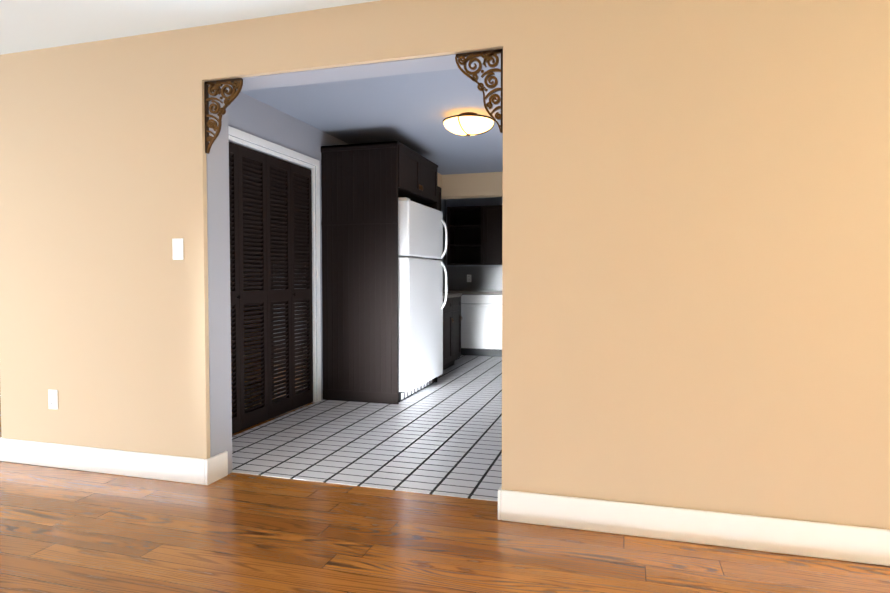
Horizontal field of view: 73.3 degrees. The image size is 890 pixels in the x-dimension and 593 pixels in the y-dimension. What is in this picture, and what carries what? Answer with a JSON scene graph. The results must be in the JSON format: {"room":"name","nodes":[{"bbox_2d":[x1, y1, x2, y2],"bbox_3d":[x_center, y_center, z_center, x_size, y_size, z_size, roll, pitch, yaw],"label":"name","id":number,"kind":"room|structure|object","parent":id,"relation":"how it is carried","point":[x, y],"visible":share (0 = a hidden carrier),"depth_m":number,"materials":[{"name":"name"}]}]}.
{"room":"empty living room","nodes":[
{"label":"empty living room","id":0,"kind":"room"},
{"bbox_2d":[0,0,379,54],"bbox_3d":[-1.563,-1.526,4.753,10.390,0.100,9.540,1,2,17],"label":"ceiling","id":1,"kind":"structure","parent":0,"point":[27,25],"depth_m":3.03,"materials":[{"name":"white paint"}]},
{"bbox_2d":[231,259,260,412],"bbox_3d":[-1.828,-0.255,4.749,0.750,2.440,0.120,1,2,17],"label":"wall","id":2,"kind":"structure","parent":0,"point":[251,358],"depth_m":4.62,"materials":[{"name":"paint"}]},
{"bbox_2d":[271,285,273,398],"bbox_3d":[-1.828,-0.255,4.749,0.050,2.440,1.560,1,2,17],"label":"wall","id":3,"kind":"structure","parent":0,"point":[273,353],"depth_m":5.50,"materials":[{"name":"black"}]},
{"bbox_2d":[228,92,445,399],"bbox_3d":[-0.888,-0.308,6.368,0.120,2.440,5.896,1,2,17],"label":"wall","id":4,"kind":"structure","parent":0,"point":[253,116],"depth_m":4.84,"materials":[{"name":"grey paint"}]},
{"bbox_2d":[229,135,316,433],"bbox_3d":[-1.405,-0.082,4.628,0.128,2.094,1.456,1,2,17],"label":"bifold closet door","id":5,"kind":"structure","parent":4,"relation":"in","point":[272,217],"depth_m":4.66,"materials":[{"name":"black wood"}]},
{"bbox_2d":[228,126,320,401],"bbox_3d":[-1.347,-0.108,4.609,0.011,2.155,1.570,1,2,17],"label":"door frame","id":6,"kind":"structure","parent":4,"relation":"attached to","point":[237,133],"depth_m":5.30,"materials":[{"name":"white wood"}]},
{"bbox_2d":[437,186,440,210],"bbox_3d":[-0.406,-0.926,7.121,0.355,0.908,1.320,1,2,17],"label":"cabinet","id":7,"kind":"object","parent":4,"relation":"attached to","point":[439,198],"visible":0.06,"depth_m":7.60,"materials":[{"name":"black wood"}]},
{"bbox_2d":[232,355,501,500],"bbox_3d":[1.478,0.943,5.698,4.820,0.024,5.900,1,2,17],"label":"floor","id":8,"kind":"structure","parent":0,"point":[442,435],"depth_m":4.06,"materials":[{"name":"white tile"}]},
{"bbox_2d":[321,141,437,403],"bbox_3d":[-0.585,-0.218,5.855,0.750,2.285,1.186,1,2,17],"label":"tall cabinet","id":9,"kind":"object","parent":8,"relation":"on","point":[365,186],"visible":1,"depth_m":5.30,"materials":[{"name":"black wood"}]},
{"bbox_2d":[398,197,446,401],"bbox_3d":[-0.506,0.016,5.855,0.832,1.814,1.040,1,2,17],"label":"refrigerator","id":10,"kind":"object","parent":8,"relation":"on","point":[421,304],"visible":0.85,"depth_m":5.54,"materials":[{"name":"white metal"}]},
{"bbox_2d":[443,293,461,369],"bbox_3d":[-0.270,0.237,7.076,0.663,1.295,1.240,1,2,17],"label":"base cabinet","id":11,"kind":"object","parent":8,"relation":"on","point":[452,317],"visible":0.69,"depth_m":7.19,"materials":[{"name":"black wood"}]},
{"bbox_2d":[461,294,501,356],"bbox_3d":[0.590,0.400,8.677,0.600,0.865,0.572,1,2,17],"label":"dishwasher","id":12,"kind":"object","parent":8,"relation":"on","point":[481,326],"visible":0.81,"depth_m":8.41,"materials":[{"name":"white metal"}]},
{"bbox_2d":[241,64,502,174],"bbox_3d":[1.478,-1.501,5.619,4.820,0.006,5.900,1,2,17],"label":"ceiling","id":13,"kind":"structure","parent":0,"point":[412,111],"depth_m":4.72,"materials":[{"name":"grey paint"}]},
{"bbox_2d":[443,112,494,135],"bbox_3d":[0.192,-1.389,4.848,0.424,0.176,0.424,1,2,17],"label":"kitchen ceiling light","id":14,"kind":"object","parent":13,"relation":"attached to","point":[468,124],"visible":1,"depth_m":4.72,"materials":[{"name":"white glass"}]},
{"bbox_2d":[437,172,502,198],"bbox_3d":[1.763,-1.390,6.576,4.820,0.290,1.550,1,2,17],"label":"soffit beam","id":15,"kind":"structure","parent":13,"relation":"attached to","point":[472,185],"depth_m":7.59,"materials":[{"name":"beige paint"}]},
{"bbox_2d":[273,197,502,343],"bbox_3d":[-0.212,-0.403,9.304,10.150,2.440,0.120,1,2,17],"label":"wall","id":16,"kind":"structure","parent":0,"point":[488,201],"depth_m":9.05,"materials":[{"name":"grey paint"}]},
{"bbox_2d":[443,266,501,296],"bbox_3d":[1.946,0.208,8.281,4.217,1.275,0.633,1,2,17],"label":"backsplash","id":17,"kind":"structure","parent":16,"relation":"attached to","point":[486,279],"depth_m":9.02,"materials":[{"name":"grey"}]},
{"bbox_2d":[447,205,501,264],"bbox_3d":[1.180,-0.885,8.620,2.300,0.848,0.355,1,2,17],"label":"shelf","id":18,"kind":"object","parent":16,"relation":"attached to","point":[474,235],"visible":0.4,"depth_m":8.79,"materials":[{"name":"black wood"}]},
{"bbox_2d":[0,344,889,592],"bbox_3d":[-1.563,0.988,4.835,10.390,0.050,9.540,1,2,17],"label":"floor","id":19,"kind":"structure","parent":0,"point":[62,530],"depth_m":2.47,"materials":[{"name":"brown wood"}]},
{"bbox_2d":[0,0,889,529],"bbox_3d":[0.118,-0.195,2.880,5.830,2.440,0.214,1,2,17],"label":"wall","id":20,"kind":"structure","parent":0,"point":[696,256],"depth_m":2.61,"materials":[{"name":"beige paint"}]},
{"bbox_2d":[48,389,57,409],"bbox_3d":[-2.305,0.605,3.514,0.070,0.115,0.008,1,2,17],"label":"outlet","id":21,"kind":"object","parent":20,"relation":"attached to","point":[52,399],"visible":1,"depth_m":3.51,"materials":[{"name":"white plastic"}]},
{"bbox_2d":[0,437,215,484],"bbox_3d":[-1.995,0.938,3.440,1.515,0.140,0.036,1,2,17],"label":"baseboard","id":22,"kind":"structure","parent":20,"relation":"attached to","point":[199,471],"depth_m":3.39,"materials":[{"name":"white wood"}]},
{"bbox_2d":[172,238,183,259],"bbox_3d":[-1.443,-0.256,3.226,0.070,0.115,0.012,1,2,17],"label":"light switch","id":23,"kind":"object","parent":20,"relation":"attached to","point":[178,248],"visible":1,"depth_m":3.22,"materials":[{"name":"white plastic"}]},
{"bbox_2d":[204,78,242,153],"bbox_3d":[-1.166,-0.951,3.157,0.228,0.376,0.019,1,2,17],"label":"ornament","id":24,"kind":"object","parent":20,"relation":"attached to","point":[233,93],"visible":1,"depth_m":3.16,"materials":[{"name":"brown metal"}]},
{"bbox_2d":[455,49,502,132],"bbox_3d":[0.158,-0.938,2.760,0.228,0.376,0.019,1,2,17],"label":"ornament","id":25,"kind":"object","parent":20,"relation":"attached to","point":[487,56],"visible":0.98,"depth_m":2.74,"materials":[{"name":"brown metal"}]},
{"bbox_2d":[498,484,889,565],"bbox_3d":[1.549,0.972,2.379,2.719,0.140,0.036,1,2,17],"label":"baseboard","id":26,"kind":"structure","parent":20,"relation":"attached to","point":[866,545],"depth_m":2.50,"materials":[{"name":"white wood"}]}
]}

